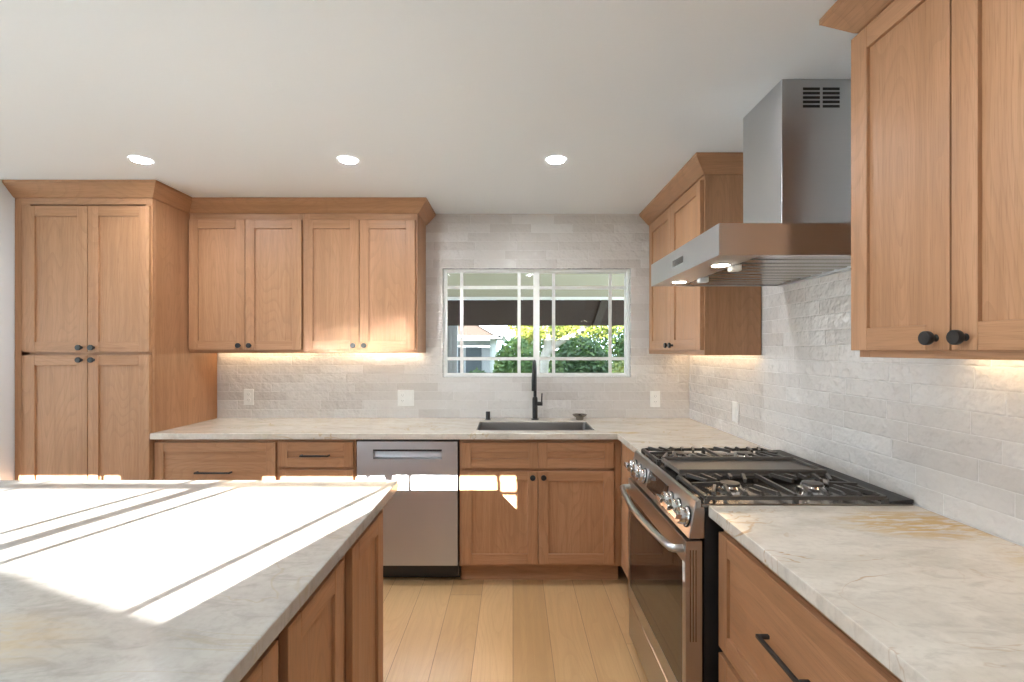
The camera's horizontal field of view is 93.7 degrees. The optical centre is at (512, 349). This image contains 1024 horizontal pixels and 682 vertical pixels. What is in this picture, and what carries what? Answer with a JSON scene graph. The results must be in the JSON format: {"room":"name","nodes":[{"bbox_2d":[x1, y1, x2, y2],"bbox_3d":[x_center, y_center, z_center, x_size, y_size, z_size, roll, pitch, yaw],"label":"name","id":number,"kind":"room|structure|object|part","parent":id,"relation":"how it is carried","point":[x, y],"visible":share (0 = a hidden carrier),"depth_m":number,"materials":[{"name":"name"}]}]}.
{"room":"kitchen","nodes":[
{"label":"kitchen","id":0,"kind":"room"},
{"bbox_2d":[0,179,14,479],"bbox_3d":[-3.007,0.210,3.107,0.125,2.385,0.705,0,0,0],"label":"wall","id":1,"kind":"structure","parent":0,"point":[7,201],"depth_m":2.79,"materials":[{"name":"white paint"}]},
{"bbox_2d":[0,0,857,213],"bbox_3d":[-2.464,-1.092,0.990,8.472,0.220,5.780,0,0,0],"label":"ceiling","id":2,"kind":"structure","parent":0,"point":[462,106],"depth_m":1.82,"materials":[{"name":"paint"}]},
{"bbox_2d":[128,156,153,163],"bbox_3d":[-1.922,-0.979,2.480,0.104,0.004,0.104,0,0,0],"label":"recessed light","id":3,"kind":"object","parent":2,"relation":"in","point":[137,159],"visible":1,"depth_m":2.48,"materials":[{"name":"white plastic"}]},
{"bbox_2d":[337,156,358,163],"bbox_3d":[-0.852,-0.979,2.480,0.104,0.004,0.104,0,0,0],"label":"recessed light","id":4,"kind":"object","parent":2,"relation":"in","point":[343,159],"visible":1,"depth_m":2.48,"materials":[{"name":"white plastic"}]},
{"bbox_2d":[546,156,565,163],"bbox_3d":[0.222,-0.979,2.480,0.104,0.004,0.104,0,0,0],"label":"recessed light","id":5,"kind":"object","parent":2,"relation":"in","point":[554,159],"visible":1,"depth_m":2.48,"materials":[{"name":"white plastic"}]},
{"bbox_2d":[217,214,688,417],"bbox_3d":[-0.776,0.210,3.520,4.337,2.385,0.120,0,0,0],"label":"wall","id":6,"kind":"structure","parent":0,"point":[285,385],"depth_m":3.46,"materials":[{"name":"tile"}]},
{"bbox_2d":[189,214,303,352],"bbox_3d":[-1.751,-0.439,3.281,0.751,0.917,0.351,0,0,0],"label":"upper cabinet","id":7,"kind":"object","parent":6,"relation":"attached to","point":[246,271],"visible":0.97,"depth_m":3.14,"materials":[{"name":"brown wood"}]},
{"bbox_3d":[-1.935,-0.426,3.144,0.366,0.853,0.020,0,0,0],"label":"door","id":8,"kind":"part","parent":7,"relation":"part of","materials":[{"name":"brown wood"}]},
{"bbox_3d":[-1.565,-0.426,3.144,0.366,0.853,0.020,0,0,0],"label":"door","id":9,"kind":"part","parent":7,"relation":"part of","materials":[{"name":"brown wood"}]},
{"bbox_2d":[244,389,253,404],"bbox_3d":[-1.903,0.339,3.455,0.072,0.116,0.008,0,0,0],"label":"wall outlet","id":10,"kind":"object","parent":6,"relation":"attached to","point":[248,393],"visible":1,"depth_m":3.45,"materials":[{"name":"white plastic"}]},
{"bbox_2d":[304,214,425,352],"bbox_3d":[-1.001,-0.439,3.281,0.747,0.917,0.351,0,0,0],"label":"upper cabinet","id":11,"kind":"object","parent":6,"relation":"attached to","point":[365,274],"visible":1,"depth_m":3.14,"materials":[{"name":"brown wood"}]},
{"bbox_3d":[-1.187,-0.426,3.144,0.362,0.853,0.020,0,0,0],"label":"door","id":12,"kind":"part","parent":11,"relation":"part of","materials":[{"name":"brown wood"}]},
{"bbox_3d":[-0.821,-0.426,3.144,0.362,0.853,0.020,0,0,0],"label":"door","id":13,"kind":"part","parent":11,"relation":"part of","materials":[{"name":"brown wood"}]},
{"bbox_2d":[398,390,413,405],"bbox_3d":[-0.772,0.345,3.455,0.118,0.116,0.008,0,0,0],"label":"wall outlet","id":14,"kind":"object","parent":6,"relation":"attached to","point":[405,397],"visible":1,"depth_m":3.45,"materials":[{"name":"white plastic"}]},
{"bbox_2d":[443,269,629,376],"bbox_3d":[0.172,-0.197,3.520,1.356,0.784,0.060,0,0,0],"label":"window","id":15,"kind":"structure","parent":6,"relation":"in","point":[536,287],"depth_m":3.50,"materials":[{"name":"white plastic"}]},
{"bbox_3d":[-0.147,-0.197,3.509,0.681,0.746,0.018,0,0,0],"label":"sash","id":16,"kind":"part","parent":15,"relation":"part of","materials":[{"name":"white plastic"}]},
{"bbox_3d":[0.490,-0.197,3.529,0.681,0.746,0.018,0,0,0],"label":"sash","id":17,"kind":"part","parent":15,"relation":"part of","materials":[{"name":"white plastic"}]},
{"bbox_2d":[650,391,659,406],"bbox_3d":[1.024,0.353,3.455,0.072,0.116,0.008,0,0,0],"label":"wall outlet","id":18,"kind":"object","parent":6,"relation":"attached to","point":[654,395],"visible":1,"depth_m":3.45,"materials":[{"name":"white plastic"}]},
{"bbox_2d":[383,566,648,681],"bbox_3d":[-2.454,1.463,1.005,7.692,0.120,5.150,0,0,0],"label":"floor","id":19,"kind":"structure","parent":0,"point":[436,629],"depth_m":2.38,"materials":[{"name":"brown wood"}]},
{"bbox_2d":[15,198,216,479],"bbox_3d":[-2.537,0.253,3.122,0.813,2.300,0.671,0,0,0],"label":"pantry cabinet","id":20,"kind":"object","parent":19,"relation":"on","point":[104,362],"visible":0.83,"depth_m":2.82,"materials":[{"name":"brown wood"}]},
{"bbox_3d":[-2.681,0.651,2.824,0.370,1.243,0.020,0,0,0],"label":"door","id":21,"kind":"part","parent":20,"relation":"part of","materials":[{"name":"brown wood"}]},
{"bbox_3d":[-2.681,-0.417,2.824,0.370,0.858,0.020,0,0,0],"label":"door","id":22,"kind":"part","parent":20,"relation":"part of","materials":[{"name":"brown wood"}]},
{"bbox_3d":[-2.530,-0.014,2.800,0.032,0.032,0.028,0,0,0],"label":"knob","id":23,"kind":"part","parent":20,"relation":"part of","materials":[{"name":"black metal"}]},
{"bbox_3d":[-2.530,0.058,2.800,0.032,0.032,0.028,0,0,0],"label":"knob","id":24,"kind":"part","parent":20,"relation":"part of","materials":[{"name":"black metal"}]},
{"bbox_3d":[-2.537,0.198,2.845,0.813,2.190,0.020,0,0,0],"label":"frame","id":25,"kind":"part","parent":20,"relation":"part of","materials":[{"name":"brown wood"}]},
{"bbox_3d":[-2.458,0.058,2.800,0.032,0.032,0.028,0,0,0],"label":"knob","id":26,"kind":"part","parent":20,"relation":"part of","materials":[{"name":"black metal"}]},
{"bbox_3d":[-2.458,-0.014,2.800,0.032,0.032,0.028,0,0,0],"label":"knob","id":27,"kind":"part","parent":20,"relation":"part of","materials":[{"name":"black metal"}]},
{"bbox_3d":[-2.313,0.651,2.824,0.358,1.243,0.020,0,0,0],"label":"door","id":28,"kind":"part","parent":20,"relation":"part of","materials":[{"name":"brown wood"}]},
{"bbox_3d":[-2.313,-0.417,2.824,0.358,0.858,0.020,0,0,0],"label":"door","id":29,"kind":"part","parent":20,"relation":"part of","materials":[{"name":"brown wood"}]},
{"bbox_2d":[2,180,435,224],"bbox_3d":[-1.736,-0.939,3.037,2.474,0.084,0.410,0,0,-11],"label":"crown molding","id":30,"kind":"structure","parent":20,"relation":"attached to","point":[154,189],"depth_m":3.08,"materials":[{"name":"brown wood"}]},
{"bbox_2d":[154,439,277,479],"bbox_3d":[-1.764,0.965,3.132,0.730,0.877,0.650,0,0,0],"label":"base cabinet","id":31,"kind":"object","parent":19,"relation":"on","point":[174,459],"visible":0.3,"depth_m":2.85,"materials":[{"name":"brown wood"}]},
{"bbox_3d":[-1.764,0.722,2.823,0.210,0.010,0.032,0,0,0],"label":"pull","id":32,"kind":"part","parent":31,"relation":"part of","materials":[{"name":"black metal"}]},
{"bbox_2d":[150,418,770,452],"bbox_3d":[-0.429,0.507,2.868,3.396,0.036,1.178,0,0,0],"label":"countertop","id":33,"kind":"structure","parent":31,"relation":"on","point":[634,433],"depth_m":2.92,"materials":[{"name":"beige stone"}]},
{"bbox_2d":[485,411,490,419],"bbox_3d":[-0.176,0.461,3.370,0.039,0.057,0.039,0,0,0],"label":"air gap cap","id":34,"kind":"object","parent":33,"relation":"on","point":[487,412],"visible":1,"depth_m":3.36,"materials":[{"name":"black metal"}]},
{"bbox_2d":[477,422,592,429],"bbox_3d":[0.137,0.600,3.112,0.725,0.206,0.374,0,0,0],"label":"sink","id":35,"kind":"object","parent":33,"relation":"in","point":[483,425],"visible":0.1,"depth_m":3.30,"materials":[{"name":"metal"}]},
{"bbox_2d":[531,360,542,419],"bbox_3d":[0.160,0.278,3.296,0.080,0.421,0.211,0,0,6],"label":"faucet","id":36,"kind":"object","parent":33,"relation":"on","point":[535,403],"visible":1,"depth_m":3.36,"materials":[{"name":"black metal"}]},
{"bbox_3d":[0.146,0.203,3.291,0.023,0.271,0.193,0,0,6],"label":"spout","id":37,"kind":"part","parent":36,"relation":"part of","materials":[{"name":"black metal"}]},
{"bbox_3d":[0.189,0.347,3.372,0.038,0.088,0.029,0,0,6],"label":"lever","id":38,"kind":"part","parent":36,"relation":"part of","materials":[{"name":"black metal"}]},
{"bbox_2d":[572,413,586,419],"bbox_3d":[0.466,0.467,3.355,0.101,0.045,0.100,0,0,0],"label":"strainer","id":39,"kind":"object","parent":33,"relation":"on","point":[579,416],"visible":1,"depth_m":3.33,"materials":[{"name":"metal"}]},
{"bbox_2d":[240,560,342,681],"bbox_3d":[-0.761,0.965,0.836,0.621,0.877,0.952,0,0,0],"label":"base cabinet","id":40,"kind":"object","parent":19,"relation":"on","point":[309,648],"visible":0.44,"depth_m":1.10,"materials":[{"name":"brown wood"}]},
{"bbox_3d":[-0.461,0.913,0.764,0.020,0.710,0.318,0,0,0],"label":"door","id":41,"kind":"part","parent":40,"relation":"part of","materials":[{"name":"brown wood"}]},
{"bbox_3d":[-0.461,0.913,1.121,0.020,0.710,0.314,0,0,0],"label":"door","id":42,"kind":"part","parent":40,"relation":"part of","materials":[{"name":"brown wood"}]},
{"bbox_2d":[278,439,362,479],"bbox_3d":[-1.166,0.965,3.132,0.464,0.877,0.650,0,0,0],"label":"base cabinet","id":43,"kind":"object","parent":19,"relation":"on","point":[298,459],"visible":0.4,"depth_m":2.84,"materials":[{"name":"brown wood"}]},
{"bbox_3d":[-1.166,0.622,2.823,0.170,0.010,0.032,0,0,0],"label":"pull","id":44,"kind":"part","parent":43,"relation":"part of","materials":[{"name":"black metal"}]},
{"bbox_3d":[-1.169,0.842,2.849,0.445,0.262,0.020,0,0,0],"label":"drawer","id":45,"kind":"part","parent":43,"relation":"part of","materials":[{"name":"brown wood"}]},
{"bbox_3d":[-1.169,0.619,2.849,0.445,0.148,0.020,0,0,0],"label":"drawer","id":46,"kind":"part","parent":43,"relation":"part of","materials":[{"name":"brown wood"}]},
{"bbox_2d":[341,509,382,681],"bbox_3d":[-0.761,0.965,1.529,0.621,0.877,0.432,0,0,0],"label":"base cabinet","id":47,"kind":"object","parent":19,"relation":"on","point":[363,562],"visible":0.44,"depth_m":1.48,"materials":[{"name":"brown wood"}]},
{"bbox_2d":[357,439,460,576],"bbox_3d":[-0.624,0.963,3.128,0.599,0.856,0.580,0,0,0],"label":"dishwasher","id":48,"kind":"object","parent":19,"relation":"on","point":[421,520],"visible":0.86,"depth_m":2.84,"materials":[{"name":"metal"}]},
{"bbox_3d":[-0.625,0.620,2.859,0.407,0.063,0.038,0,0,0],"label":"handle","id":49,"kind":"part","parent":48,"relation":"part of","materials":[{"name":"metal"}]},
{"bbox_2d":[460,439,620,578],"bbox_3d":[0.163,0.965,3.134,0.962,0.877,0.646,0,0,0],"label":"base cabinet","id":50,"kind":"object","parent":19,"relation":"on","point":[530,508],"visible":0.91,"depth_m":2.85,"materials":[{"name":"brown wood"}]},
{"bbox_3d":[-0.079,0.624,2.849,0.449,0.152,0.020,0,0,0],"label":"drawer","id":51,"kind":"part","parent":50,"relation":"part of","materials":[{"name":"brown wood"}]},
{"bbox_3d":[-0.079,0.993,2.849,0.449,0.551,0.020,0,0,0],"label":"door","id":52,"kind":"part","parent":50,"relation":"part of","materials":[{"name":"brown wood"}]},
{"bbox_3d":[0.373,0.624,2.849,0.446,0.152,0.020,0,0,0],"label":"drawer","id":53,"kind":"part","parent":50,"relation":"part of","materials":[{"name":"brown wood"}]},
{"bbox_3d":[0.373,0.993,2.849,0.446,0.551,0.020,0,0,0],"label":"door","id":54,"kind":"part","parent":50,"relation":"part of","materials":[{"name":"brown wood"}]},
{"bbox_2d":[621,442,633,577],"bbox_3d":[0.957,0.965,2.574,0.624,0.877,0.573,0,0,0],"label":"base cabinet","id":55,"kind":"object","parent":19,"relation":"on","point":[627,454],"visible":0.15,"depth_m":2.78,"materials":[{"name":"brown wood"}]},
{"bbox_2d":[620,446,913,681],"bbox_3d":[0.869,0.925,1.895,0.794,0.956,0.760,0,0,0],"label":"gas range","id":56,"kind":"object","parent":19,"relation":"on","point":[673,540],"visible":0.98,"depth_m":1.69,"materials":[{"name":"metal"}]},
{"bbox_3d":[0.542,0.536,2.222,0.046,0.061,0.062,11,0,0],"label":"knob","id":57,"kind":"part","parent":56,"relation":"part of","materials":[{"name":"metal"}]},
{"bbox_3d":[0.542,0.536,2.142,0.046,0.061,0.062,11,0,0],"label":"knob","id":58,"kind":"part","parent":56,"relation":"part of","materials":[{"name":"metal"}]},
{"bbox_3d":[0.542,0.536,2.062,0.046,0.061,0.062,11,0,0],"label":"knob","id":59,"kind":"part","parent":56,"relation":"part of","materials":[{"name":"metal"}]},
{"bbox_3d":[0.574,1.264,1.895,0.048,0.167,0.756,0,0,0],"label":"drawer","id":60,"kind":"part","parent":56,"relation":"part of","materials":[{"name":"metal"}]},
{"bbox_3d":[0.509,0.639,1.895,0.075,0.025,0.725,0,0,0],"label":"handle","id":61,"kind":"part","parent":56,"relation":"part of","materials":[{"name":"metal"}]},
{"bbox_3d":[0.542,0.536,1.725,0.046,0.061,0.062,11,0,0],"label":"knob","id":62,"kind":"part","parent":56,"relation":"part of","materials":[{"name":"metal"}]},
{"bbox_3d":[0.572,0.886,1.895,0.052,0.563,0.756,0,0,0],"label":"oven door","id":63,"kind":"part","parent":56,"relation":"part of","materials":[{"name":"metal"}]},
{"bbox_3d":[0.580,0.538,1.895,0.051,0.118,0.760,0,0,0],"label":"control panel","id":64,"kind":"part","parent":56,"relation":"part of","materials":[{"name":"metal"}]},
{"bbox_3d":[0.542,0.536,1.645,0.046,0.061,0.062,11,0,0],"label":"knob","id":65,"kind":"part","parent":56,"relation":"part of","materials":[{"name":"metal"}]},
{"bbox_3d":[0.542,0.536,1.560,0.046,0.061,0.062,11,0,0],"label":"knob","id":66,"kind":"part","parent":56,"relation":"part of","materials":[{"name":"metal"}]},
{"bbox_3d":[0.749,0.475,1.659,0.100,0.021,0.099,0,0,0],"label":"burner","id":67,"kind":"part","parent":56,"relation":"part of","materials":[{"name":"metal"}]},
{"bbox_2d":[636,450,912,507],"bbox_3d":[0.923,0.486,1.895,0.686,0.025,0.760,0,0,0],"label":"cooktop","id":68,"kind":"object","parent":56,"relation":"in","point":[693,495],"depth_m":1.71,"materials":[{"name":"metal"}]},
{"bbox_3d":[1.034,0.475,1.659,0.100,0.021,0.099,0,0,0],"label":"burner","id":69,"kind":"part","parent":56,"relation":"part of","materials":[{"name":"metal"}]},
{"bbox_3d":[1.228,0.479,1.895,0.075,0.012,0.760,0,0,0],"label":"trim","id":70,"kind":"part","parent":56,"relation":"part of","materials":[{"name":"black metal"}]},
{"bbox_2d":[719,530,902,681],"bbox_3d":[0.936,0.965,1.103,0.666,0.877,0.782,0,0,0],"label":"base cabinet","id":71,"kind":"object","parent":19,"relation":"on","point":[769,632],"visible":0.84,"depth_m":1.18,"materials":[{"name":"brown wood"}]},
{"bbox_3d":[0.645,1.101,1.103,0.020,0.335,0.762,0,0,0],"label":"drawer","id":72,"kind":"part","parent":71,"relation":"part of","materials":[{"name":"brown wood"}]},
{"bbox_3d":[0.619,0.711,1.108,0.032,0.010,0.175,0,0,0],"label":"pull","id":73,"kind":"part","parent":71,"relation":"part of","materials":[{"name":"black metal"}]},
{"bbox_2d":[709,506,1023,681],"bbox_3d":[0.942,0.507,0.726,0.654,0.036,1.572,0,0,0],"label":"countertop","id":74,"kind":"structure","parent":71,"relation":"on","point":[931,596],"depth_m":1.03,"materials":[{"name":"white stone"}]},
{"bbox_3d":[-1.812,0.964,1.061,1.476,0.877,1.383,0,0,0],"label":"cabinet","id":75,"kind":"object","parent":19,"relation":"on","visible":0},
{"bbox_2d":[0,480,397,681],"bbox_3d":[-1.515,0.507,1.052,2.170,0.036,1.505,0,0,0],"label":"countertop","id":76,"kind":"structure","parent":75,"relation":"on","point":[101,580],"depth_m":1.09,"materials":[{"name":"white stone"}]},
{"bbox_2d":[689,270,1023,546],"bbox_3d":[1.332,0.210,1.005,0.120,2.385,4.910,0,0,0],"label":"wall","id":77,"kind":"structure","parent":0,"point":[946,436],"depth_m":1.71,"materials":[{"name":"tile"}]},
{"bbox_2d":[649,174,760,354],"bbox_3d":[1.100,-0.435,2.954,0.338,0.924,1.005,0,0,0],"label":"upper cabinet","id":78,"kind":"object","parent":77,"relation":"attached to","point":[683,320],"visible":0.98,"depth_m":2.46,"materials":[{"name":"brown wood"}]},
{"bbox_3d":[0.969,-0.435,3.150,0.020,0.873,0.456,0,0,0],"label":"door","id":79,"kind":"part","parent":78,"relation":"part of","materials":[{"name":"brown wood"}]},
{"bbox_3d":[0.990,-0.435,2.954,0.020,0.924,1.005,0,0,0],"label":"frame","id":80,"kind":"part","parent":78,"relation":"part of","materials":[{"name":"brown wood"}]},
{"bbox_3d":[0.969,-0.435,2.690,0.020,0.873,0.456,0,0,0],"label":"door","id":81,"kind":"part","parent":78,"relation":"part of","materials":[{"name":"brown wood"}]},
{"bbox_2d":[639,152,742,224],"bbox_3d":[1.090,-0.939,2.920,0.360,0.084,1.076,0,0,0],"label":"crown molding","id":82,"kind":"structure","parent":78,"relation":"attached to","point":[700,164],"depth_m":2.53,"materials":[{"name":"brown wood"}]},
{"bbox_2d":[732,401,738,422],"bbox_3d":[1.267,0.353,2.738,0.008,0.116,0.072,0,0,0],"label":"wall outlet","id":83,"kind":"object","parent":77,"relation":"attached to","point":[735,405],"visible":1,"depth_m":2.73,"materials":[{"name":"white plastic"}]},
{"bbox_2d":[651,79,850,285],"bbox_3d":[0.960,-0.632,1.889,0.621,0.697,0.746,0,0,0],"label":"range hood","id":84,"kind":"object","parent":77,"relation":"attached to","point":[795,227],"visible":0.91,"depth_m":1.74,"materials":[{"name":"metal"}]},
{"bbox_3d":[0.650,-0.348,1.895,0.003,0.025,0.115,0,0,0],"label":"control panel","id":85,"kind":"part","parent":84,"relation":"part of","materials":[{"name":"metal"}]},
{"bbox_2d":[803,87,839,107],"bbox_3d":[1.115,-0.913,1.738,0.133,0.073,0.003,0,0,0],"label":"vent grille","id":86,"kind":"object","parent":84,"relation":"attached to","point":[813,97],"depth_m":1.74,"materials":[{"name":"metal"}]},
{"bbox_2d":[851,0,1023,359],"bbox_3d":[1.100,-0.439,1.042,0.338,0.917,0.643,0,0,0],"label":"upper cabinet","id":87,"kind":"object","parent":77,"relation":"attached to","point":[937,86],"visible":1,"depth_m":1.08,"materials":[{"name":"brown wood"}]},
{"bbox_2d":[819,0,893,32],"bbox_3d":[1.090,-0.939,1.073,0.360,0.084,0.707,0,0,0],"label":"crown molding","id":88,"kind":"structure","parent":87,"relation":"attached to","point":[852,16],"depth_m":1.33,"materials":[{"name":"brown wood"}]},
{"bbox_3d":[0.969,-0.440,1.209,0.020,0.881,0.308,0,0,0],"label":"door","id":89,"kind":"part","parent":87,"relation":"part of","materials":[{"name":"brown wood"}]},
{"bbox_3d":[0.945,-0.027,1.089,0.028,0.032,0.032,0,0,0],"label":"knob","id":90,"kind":"part","parent":87,"relation":"part of","materials":[{"name":"black metal"}]},
{"bbox_3d":[0.990,-0.439,1.038,0.020,0.917,0.637,0,0,0],"label":"frame","id":91,"kind":"part","parent":87,"relation":"part of","materials":[{"name":"brown wood"}]},
{"bbox_3d":[0.945,-0.027,1.017,0.028,0.032,0.032,0,0,0],"label":"knob","id":92,"kind":"part","parent":87,"relation":"part of","materials":[{"name":"black metal"}]},
{"bbox_3d":[0.969,-0.440,0.888,0.020,0.881,0.326,0,0,0],"label":"door","id":93,"kind":"part","parent":87,"relation":"part of","materials":[{"name":"brown wood"}]},
{"label":"outside","id":94,"kind":"structure","parent":0,"visible":0},
{"bbox_3d":[0.000,1.628,33.800,80.000,0.150,52.400,0,0,0],"label":"ground","id":95,"kind":"structure","parent":94,"visible":0},
{"bbox_2d":[469,367,485,372],"bbox_3d":[-0.626,0.947,8.605,0.776,1.307,0.785,0,0,0],"label":"shrub","id":96,"kind":"object","parent":95,"relation":"on","point":[476,370],"visible":0.02,"depth_m":8.54,"materials":[{"name":"green plant"}]},
{"bbox_2d":[458,326,506,372],"bbox_3d":[-4.040,-0.357,13.375,7.680,3.820,5.650,0,0,0],"label":"neighbor house","id":97,"kind":"structure","parent":95,"relation":"on","point":[478,341],"depth_m":10.98,"materials":[{"name":"white paint"}]},
{"bbox_2d":[493,336,532,372],"bbox_3d":[0.057,0.676,9.400,1.038,1.917,1.003,0,0,0],"label":"shrub","id":98,"kind":"object","parent":95,"relation":"on","point":[511,349],"visible":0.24,"depth_m":9.20,"materials":[{"name":"green plant"}]},
{"bbox_2d":[507,326,623,372],"bbox_3d":[1.258,-0.040,10.693,3.425,3.195,1.434,0,0,0],"label":"tree","id":99,"kind":"object","parent":95,"relation":"on","point":[526,331],"visible":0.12,"depth_m":10.50,"materials":[{"name":"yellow plant"}]},
{"bbox_3d":[1.258,-0.855,10.693,3.425,1.566,1.433,0,0,0],"label":"crown","id":100,"kind":"part","parent":99,"relation":"part of","materials":[{"name":"yellow plant"}]},
{"bbox_2d":[515,326,623,372],"bbox_3d":[2.850,0.428,13.501,5.659,2.407,0.762,0,0,0],"label":"hedge","id":101,"kind":"object","parent":95,"relation":"on","point":[605,340],"visible":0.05,"depth_m":13.34,"materials":[{"name":"green plant"}]},
{"bbox_2d":[549,334,612,372],"bbox_3d":[1.304,0.646,9.003,1.318,1.913,1.095,0,0,0],"label":"shrub","id":102,"kind":"object","parent":95,"relation":"on","point":[569,366],"visible":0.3,"depth_m":8.79,"materials":[{"name":"green plant"}]},
{"bbox_2d":[612,360,623,372],"bbox_3d":[1.856,0.874,7.900,0.855,1.473,0.800,0,0,0],"label":"shrub","id":103,"kind":"object","parent":95,"relation":"on","point":[620,369],"visible":0.02,"depth_m":7.91,"materials":[{"name":"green plant"}]},
{"bbox_2d":[613,328,623,366],"bbox_3d":[2.459,0.460,9.302,1.087,2.347,1.065,0,0,0],"label":"shrub","id":104,"kind":"object","parent":95,"relation":"on","point":[620,346],"visible":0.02,"depth_m":9.29,"materials":[{"name":"green plant"}]},
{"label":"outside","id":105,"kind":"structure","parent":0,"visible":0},
{"bbox_3d":[0.000,1.628,5.600,80.000,0.150,3.999,0,0,0],"label":"patio","id":106,"kind":"object","parent":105,"visible":0},
{"bbox_2d":[448,273,623,372],"bbox_3d":[0.000,0.373,5.438,9.200,2.360,3.095,0,0,0],"label":"patio cover","id":107,"kind":"object","parent":106,"relation":"on","point":[481,307],"visible":0.1,"depth_m":6.80,"materials":[{"name":"beige paint"}]},
{"bbox_3d":[0.000,-0.777,5.320,9.000,0.060,2.860,0,0,0],"label":"ceiling panel","id":108,"kind":"part","parent":107,"relation":"part of","materials":[{"name":"beige paint"}]}
]}

